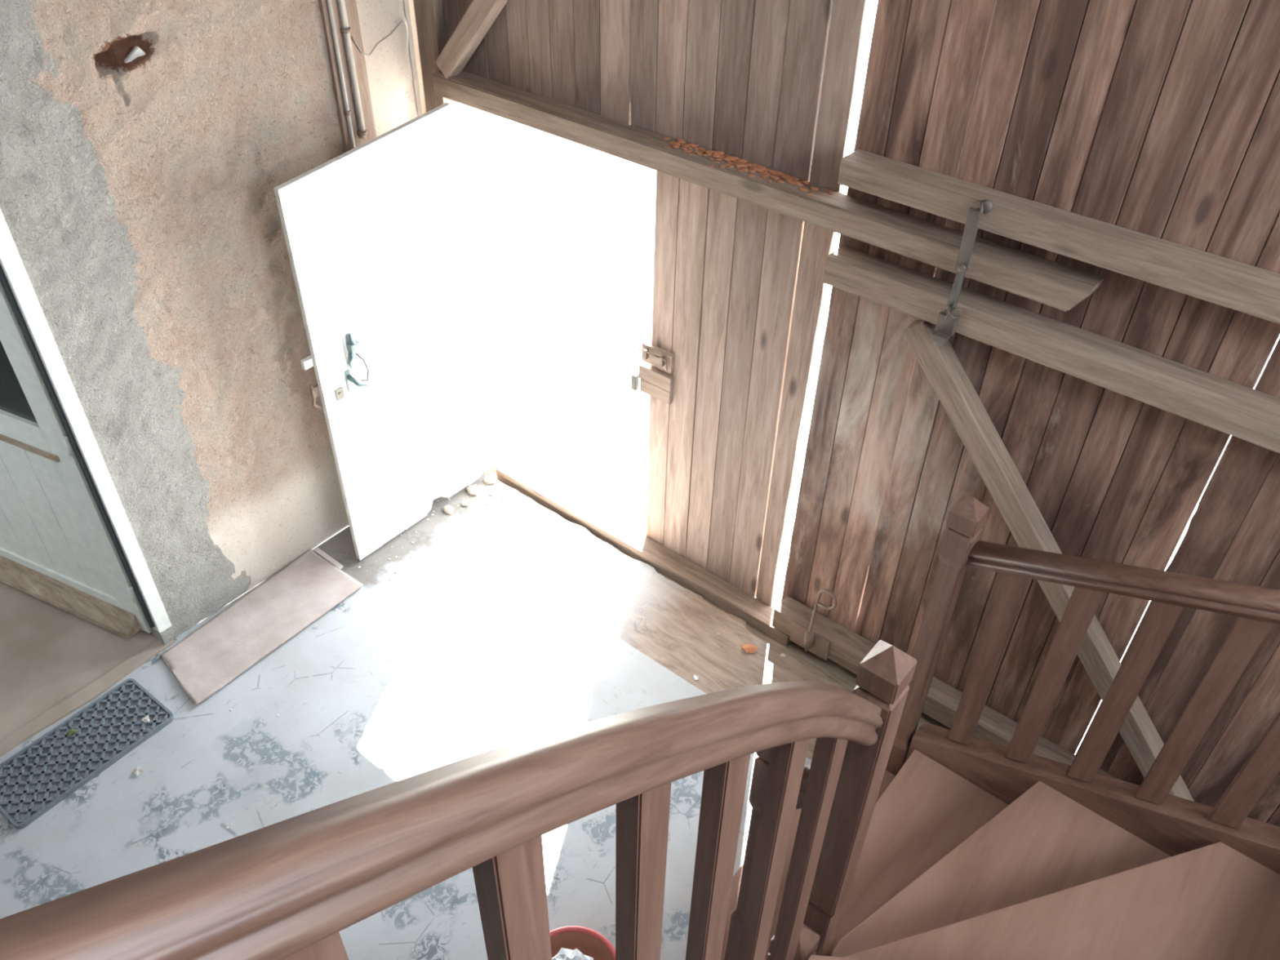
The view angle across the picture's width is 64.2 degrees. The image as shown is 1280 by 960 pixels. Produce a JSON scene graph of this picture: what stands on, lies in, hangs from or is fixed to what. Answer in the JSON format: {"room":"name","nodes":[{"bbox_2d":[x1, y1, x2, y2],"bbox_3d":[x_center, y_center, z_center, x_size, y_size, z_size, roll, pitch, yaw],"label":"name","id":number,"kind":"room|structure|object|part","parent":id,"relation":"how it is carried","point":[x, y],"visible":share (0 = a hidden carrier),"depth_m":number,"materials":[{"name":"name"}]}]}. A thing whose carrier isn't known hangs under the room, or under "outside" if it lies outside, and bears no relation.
{"room":"farm building","nodes":[
{"label":"farm building","id":0,"kind":"room"},
{"bbox_2d":[0,524,349,740],"bbox_3d":[-3.530,0.477,4.986,2.580,0.050,4.100,28,47,28],"label":"floor","id":1,"kind":"structure","parent":0,"point":[49,653],"depth_m":4.61,"materials":[{"name":"beige wood"}]},
{"bbox_2d":[0,0,525,637],"bbox_3d":[-2.796,-0.900,2.560,0.381,5.400,6.450,28,47,28],"label":"wall","id":2,"kind":"structure","parent":0,"point":[139,207],"depth_m":4.01,"materials":[{"name":"paint"}]},
{"bbox_2d":[0,265,154,639],"bbox_3d":[-2.666,-0.258,4.113,1.109,2.173,0.112,18,43,19],"label":"door","id":3,"kind":"structure","parent":2,"relation":"in","point":[57,548],"depth_m":4.36,"materials":[{"name":"grey paint"}]},
{"bbox_3d":[-2.680,-0.648,3.852,0.780,0.840,0.005,18,43,19],"label":"pane","id":4,"kind":"part","parent":3,"relation":"part of","materials":[{"name":"clear glass"}]},
{"bbox_3d":[-2.703,-0.207,4.200,0.856,0.031,0.016,18,43,19],"label":"moulding","id":5,"kind":"part","parent":3,"relation":"part of","materials":[{"name":"brown wood"}]},
{"bbox_3d":[-2.696,0.104,4.480,0.780,0.843,0.021,18,43,19],"label":"panel","id":6,"kind":"part","parent":3,"relation":"part of","materials":[{"name":"grey paint"}]},
{"bbox_2d":[0,208,171,633],"bbox_3d":[-2.157,-0.210,3.903,0.093,2.260,0.060,28,47,28],"label":"trim","id":7,"kind":"structure","parent":2,"relation":"attached to","point":[12,266],"depth_m":3.84,"materials":[{"name":"beige paint"}]},
{"bbox_2d":[0,640,174,757],"bbox_3d":[-2.446,0.973,4.389,0.082,0.032,0.960,28,47,28],"label":"door threshold","id":8,"kind":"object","parent":2,"relation":"attached to","point":[89,692],"depth_m":4.40,"materials":[{"name":"brown wood"}]},
{"bbox_2d":[124,45,145,62],"bbox_3d":[-1.739,-1.440,3.488,0.098,0.073,0.022,-31,49,-32],"label":"chip","id":9,"kind":"object","parent":2,"relation":"in","point":[136,51],"visible":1,"depth_m":3.48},
{"bbox_2d":[151,626,177,644],"bbox_3d":[-2.174,0.693,4.655,0.090,0.090,0.060,28,47,28],"label":"trim","id":10,"kind":"structure","parent":2,"relation":"attached to","point":[168,635],"depth_m":4.63,"materials":[{"name":"paint"}]},
{"bbox_2d":[326,0,355,149],"bbox_3d":[-1.200,-1.936,3.841,0.049,5.200,0.028,28,47,28],"label":"pipe","id":11,"kind":"object","parent":2,"relation":"attached to","point":[347,112],"visible":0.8,"depth_m":4.08,"materials":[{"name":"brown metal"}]},
{"bbox_2d":[318,0,376,152],"bbox_3d":[-1.174,-1.968,3.880,0.022,5.200,0.160,28,47,28],"label":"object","id":12,"kind":"structure","parent":2,"relation":"attached to","point":[351,5],"depth_m":4.13,"materials":[{"name":"beige wood"}]},
{"bbox_2d":[337,0,367,138],"bbox_3d":[-1.146,-2.702,3.254,0.055,3.270,0.040,28,47,28],"label":"pipe","id":13,"kind":"object","parent":2,"relation":"attached to","point":[345,30],"visible":1,"depth_m":4.11,"materials":[{"name":"brown metal"}]},
{"bbox_2d":[351,20,402,55],"bbox_3d":[-1.069,-1.803,4.177,0.011,0.094,0.285,24,45,25],"label":"cable","id":14,"kind":"object","parent":13,"relation":"attached to","point":[401,22],"visible":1,"depth_m":4.17,"materials":[{"name":"white plastic"}]},
{"bbox_2d":[0,454,950,959],"bbox_3d":[-0.443,2.583,2.605,6.220,0.120,6.050,28,47,28],"label":"floor","id":15,"kind":"structure","parent":0,"point":[645,636],"depth_m":4.42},
{"bbox_2d":[0,678,173,829],"bbox_3d":[-2.314,1.109,4.206,0.348,0.021,0.686,28,47,28],"label":"rubber mat","id":16,"kind":"object","parent":15,"relation":"on","point":[18,824],"visible":1,"depth_m":4.20,"materials":[{"name":"black rubber"}]},
{"bbox_2d":[66,728,77,736],"bbox_3d":[-2.368,1.051,4.254,0.034,0.011,0.041,28,47,28],"label":"scrap","id":17,"kind":"object","parent":16,"relation":"on","point":[73,731],"visible":1,"depth_m":4.25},
{"bbox_2d":[141,715,150,722],"bbox_3d":[-2.087,1.013,4.306,0.032,0.011,0.036,-19,44,-23],"label":"chip","id":18,"kind":"object","parent":16,"relation":"on","point":[146,719],"visible":1,"depth_m":4.31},
{"bbox_2d":[133,765,144,776],"bbox_3d":[-2.035,1.175,4.137,0.045,0.015,0.041,28,47,28],"label":"chip","id":19,"kind":"object","parent":15,"relation":"on","point":[138,771],"visible":1,"depth_m":4.13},
{"bbox_2d":[159,549,363,705],"bbox_3d":[-1.777,0.657,4.754,0.418,0.018,0.920,28,47,28],"label":"mat","id":20,"kind":"object","parent":15,"relation":"on","point":[271,614],"visible":1,"depth_m":4.73,"materials":[{"name":"beige fabric"}]},
{"bbox_2d":[313,547,342,569],"bbox_3d":[-1.555,0.392,5.090,0.200,0.014,0.025,28,47,28],"label":"wood strip","id":21,"kind":"object","parent":15,"relation":"on","point":[317,551],"visible":1,"depth_m":5.08,"materials":[{"name":"beige wood"}]},
{"bbox_2d":[100,494,719,887],"bbox_3d":[-0.829,0.966,4.430,2.293,0.007,2.355,28,47,28],"label":"crumbs","id":22,"kind":"object","parent":15,"relation":"on","point":[497,513],"visible":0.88,"depth_m":5.00,"materials":[{"name":"white"}]},
{"bbox_2d":[443,505,454,514],"bbox_3d":[-1.012,0.157,5.379,0.061,0.036,0.050,28,47,28],"label":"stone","id":23,"kind":"object","parent":15,"relation":"on","point":[448,509],"visible":1,"depth_m":5.37,"materials":[{"name":"stone"}]},
{"bbox_2d":[413,0,492,457],"bbox_3d":[-0.863,-2.182,4.066,0.125,5.300,0.085,28,47,28],"label":"timber post","id":24,"kind":"object","parent":15,"relation":"on","point":[433,23],"visible":0.24,"depth_m":4.47,"materials":[{"name":"wood"}]},
{"bbox_2d":[461,501,468,506],"bbox_3d":[-0.931,0.129,5.424,0.043,0.028,0.032,28,47,28],"label":"lump","id":25,"kind":"object","parent":15,"relation":"on","point":[464,504],"visible":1,"depth_m":5.41,"materials":[{"name":"paint"}]},
{"bbox_2d":[466,484,478,495],"bbox_3d":[-0.908,0.056,5.499,0.071,0.051,0.063,5,40,4],"label":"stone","id":26,"kind":"object","parent":15,"relation":"on","point":[472,490],"visible":1,"depth_m":5.48,"materials":[{"name":"stone"}]},
{"bbox_2d":[484,476,494,484],"bbox_3d":[-0.820,0.003,5.572,0.064,0.040,0.045,4,40,3],"label":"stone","id":27,"kind":"object","parent":15,"relation":"on","point":[488,480],"visible":1,"depth_m":5.56,"materials":[{"name":"stone"}]},
{"bbox_2d":[501,493,506,497],"bbox_3d":[-0.729,0.086,5.482,0.034,0.022,0.026,28,47,28],"label":"lump","id":28,"kind":"object","parent":15,"relation":"on","point":[504,495],"visible":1,"depth_m":5.47,"materials":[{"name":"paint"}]},
{"bbox_2d":[549,925,615,959],"bbox_3d":[-0.232,1.710,3.474,0.346,0.112,0.346,28,47,28],"label":"basin","id":29,"kind":"object","parent":15,"relation":"on","point":[589,942],"visible":0.66,"depth_m":3.57,"materials":[{"name":"plastic"}]},
{"bbox_2d":[551,947,593,959],"bbox_3d":[-0.221,1.673,3.413,0.218,0.117,0.203,28,47,28],"label":"plastic bag","id":30,"kind":"object","parent":29,"relation":"in","point":[563,953],"visible":0.99,"depth_m":3.44,"materials":[{"name":"white plastic"}]},
{"bbox_2d":[742,644,757,653],"bbox_3d":[0.500,0.773,4.681,0.069,0.020,0.054,28,47,28],"label":"dry leaf","id":31,"kind":"object","parent":15,"relation":"on","point":[749,648],"visible":1,"depth_m":4.68,"materials":[{"name":"orange plant"}]},
{"bbox_2d":[720,721,1279,959],"bbox_3d":[0.276,1.634,2.069,1.580,2.049,3.840,28,47,28],"label":"staircase","id":32,"kind":"structure","parent":15,"relation":"on","point":[972,851],"depth_m":3.19,"materials":[{"name":"red wood"}]},
{"bbox_2d":[0,640,917,959],"bbox_3d":[-0.250,1.020,1.674,0.308,3.480,2.311,28,47,28],"label":"balustrade","id":33,"kind":"object","parent":32,"relation":"attached to","point":[286,889],"visible":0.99,"depth_m":1.11,"materials":[{"name":"red wood"}]},
{"bbox_3d":[0.348,1.160,3.006,0.090,1.176,0.090,28,47,28],"label":"newel post","id":34,"kind":"part","parent":33,"relation":"part of","materials":[{"name":"red wood"}]},
{"bbox_3d":[0.414,1.610,3.075,0.100,0.800,0.100,28,47,28],"label":"newel post","id":35,"kind":"part","parent":33,"relation":"part of","materials":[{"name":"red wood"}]},
{"bbox_3d":[0.440,0.775,2.593,0.207,0.234,0.076,28,47,28],"label":"handrail","id":36,"kind":"part","parent":33,"relation":"part of","materials":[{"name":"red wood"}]},
{"bbox_3d":[0.512,1.153,2.811,0.092,1.842,0.092,28,47,28],"label":"newel post","id":37,"kind":"part","parent":33,"relation":"part of","materials":[{"name":"red wood"}]},
{"bbox_2d":[885,495,1279,828],"bbox_3d":[1.526,0.810,3.204,1.425,1.899,0.092,28,47,28],"label":"balustrade","id":38,"kind":"object","parent":32,"relation":"attached to","point":[1256,608],"visible":0.9,"depth_m":3.11,"materials":[{"name":"red wood"}]},
{"bbox_3d":[1.004,0.705,3.663,0.092,1.452,0.092,28,47,28],"label":"newel post","id":39,"kind":"part","parent":38,"relation":"part of","materials":[{"name":"red wood"}]},
{"bbox_3d":[1.567,0.314,2.762,1.352,0.571,0.076,28,47,28],"label":"handrail","id":40,"kind":"part","parent":38,"relation":"part of","materials":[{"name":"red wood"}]},
{"bbox_2d":[631,341,674,404],"bbox_3d":[0.056,-0.476,4.526,0.210,0.255,0.044,28,47,28],"label":"latch","id":41,"kind":"object","parent":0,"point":[654,382],"depth_m":4.51,"materials":[{"name":"brown wood"}]},
{"bbox_2d":[448,0,868,606],"bbox_3d":[-0.046,-1.803,3.611,1.926,5.270,0.030,28,47,28],"label":"wall","id":42,"kind":"structure","parent":0,"point":[739,287],"depth_m":3.94,"materials":[{"name":"brown wood"}]},
{"bbox_2d":[273,102,488,560],"bbox_3d":[-1.102,-0.579,4.675,0.121,2.028,0.932,28,47,28],"label":"door","id":43,"kind":"structure","parent":42,"relation":"in","point":[374,235],"depth_m":4.55,"materials":[{"name":"white paint"}]},
{"bbox_3d":[-1.202,-0.457,4.532,0.198,0.105,0.062,-23,46,-26],"label":"handle","id":44,"kind":"part","parent":43,"relation":"part of","materials":[{"name":"green metal"}]},
{"bbox_2d":[496,459,791,646],"bbox_3d":[-0.021,0.331,5.209,1.900,0.076,0.110,28,47,28],"label":"sill","id":45,"kind":"structure","parent":42,"relation":"attached to","point":[718,592],"depth_m":5.14,"materials":[{"name":"brown wood"}]},
{"bbox_2d":[431,71,1104,311],"bbox_3d":[0.254,-1.134,3.727,2.850,0.090,0.115,28,47,28],"label":"timber beam","id":46,"kind":"structure","parent":42,"relation":"attached to","point":[1048,282],"depth_m":3.50,"materials":[{"name":"brown wood"}]},
{"bbox_2d":[435,0,507,79],"bbox_3d":[-0.556,-1.883,3.934,0.716,0.775,0.075,28,47,28],"label":"brace","id":47,"kind":"object","parent":46,"relation":"on","point":[481,15],"visible":1,"depth_m":4.11,"materials":[{"name":"brown wood"}]},
{"bbox_2d":[648,137,832,195],"bbox_3d":[0.340,-1.120,3.639,0.770,0.015,0.142,28,47,28],"label":"dry leaves","id":48,"kind":"object","parent":46,"relation":"on","point":[739,162],"visible":1,"depth_m":3.63,"materials":[{"name":"brown plant"}]},
{"bbox_3d":[3.470,0.076,1.482,1.150,5.300,0.040,28,47,28],"label":"wall","id":49,"kind":"structure","parent":0,"visible":0},
{"bbox_2d":[772,0,1279,826],"bbox_3d":[1.817,-0.725,2.423,2.974,5.335,0.192,28,47,28],"label":"door","id":50,"kind":"structure","parent":49,"relation":"in","point":[1134,145],"depth_m":3.23,"materials":[{"name":"brown wood"}]},
{"bbox_2d":[803,626,815,648],"bbox_3d":[0.758,0.707,4.569,0.042,0.100,0.042,28,47,28],"label":"socket","id":51,"kind":"object","parent":50,"relation":"attached to","point":[809,638],"depth_m":4.56,"materials":[{"name":"brown metal"}]},
{"bbox_3d":[0.765,0.725,4.601,0.195,0.120,0.010,28,47,28],"label":"hinge plate","id":52,"kind":"part","parent":50,"relation":"part of","materials":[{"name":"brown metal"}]},
{"bbox_2d":[804,589,836,651],"bbox_3d":[0.790,0.629,4.455,0.108,0.425,0.021,28,47,28],"label":"rod","id":53,"kind":"object","parent":50,"relation":"attached to","point":[817,603],"visible":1,"depth_m":4.38,"materials":[{"name":"grey metal"}]},
{"bbox_3d":[1.789,1.214,4.032,2.940,0.115,0.113,28,47,28],"label":"rail","id":54,"kind":"part","parent":50,"relation":"part of","materials":[{"name":"brown wood"}]},
{"bbox_2d":[931,199,992,345],"bbox_3d":[1.006,-0.646,3.202,0.082,0.497,0.064,28,47,28],"label":"lever latch","id":55,"kind":"object","parent":50,"relation":"attached to","point":[946,323],"visible":1,"depth_m":3.18,"materials":[{"name":"metal"}]},
{"bbox_3d":[0.995,-0.495,3.338,0.060,0.090,0.043,28,47,28],"label":"staple plate","id":56,"kind":"part","parent":55,"relation":"part of","materials":[{"name":"metal"}]},
{"bbox_3d":[1.819,-0.152,2.890,2.940,0.103,0.113,28,47,28],"label":"rail","id":57,"kind":"part","parent":50,"relation":"part of","materials":[{"name":"brown wood"}]},
{"bbox_3d":[1.825,-0.425,2.661,2.940,0.085,0.113,28,47,28],"label":"rail","id":58,"kind":"part","parent":50,"relation":"part of","materials":[{"name":"brown wood"}]},
{"label":"outside","id":59,"kind":"structure","parent":0,"visible":0},
{"bbox_2d":[490,0,1279,754],"bbox_3d":[7.816,-3.286,9.935,28.000,0.160,18.960,28,47,28],"label":"sky","id":60,"kind":"structure","parent":59,"point":[583,217],"depth_m":6.99,"materials":[{"name":"white"}]}
]}

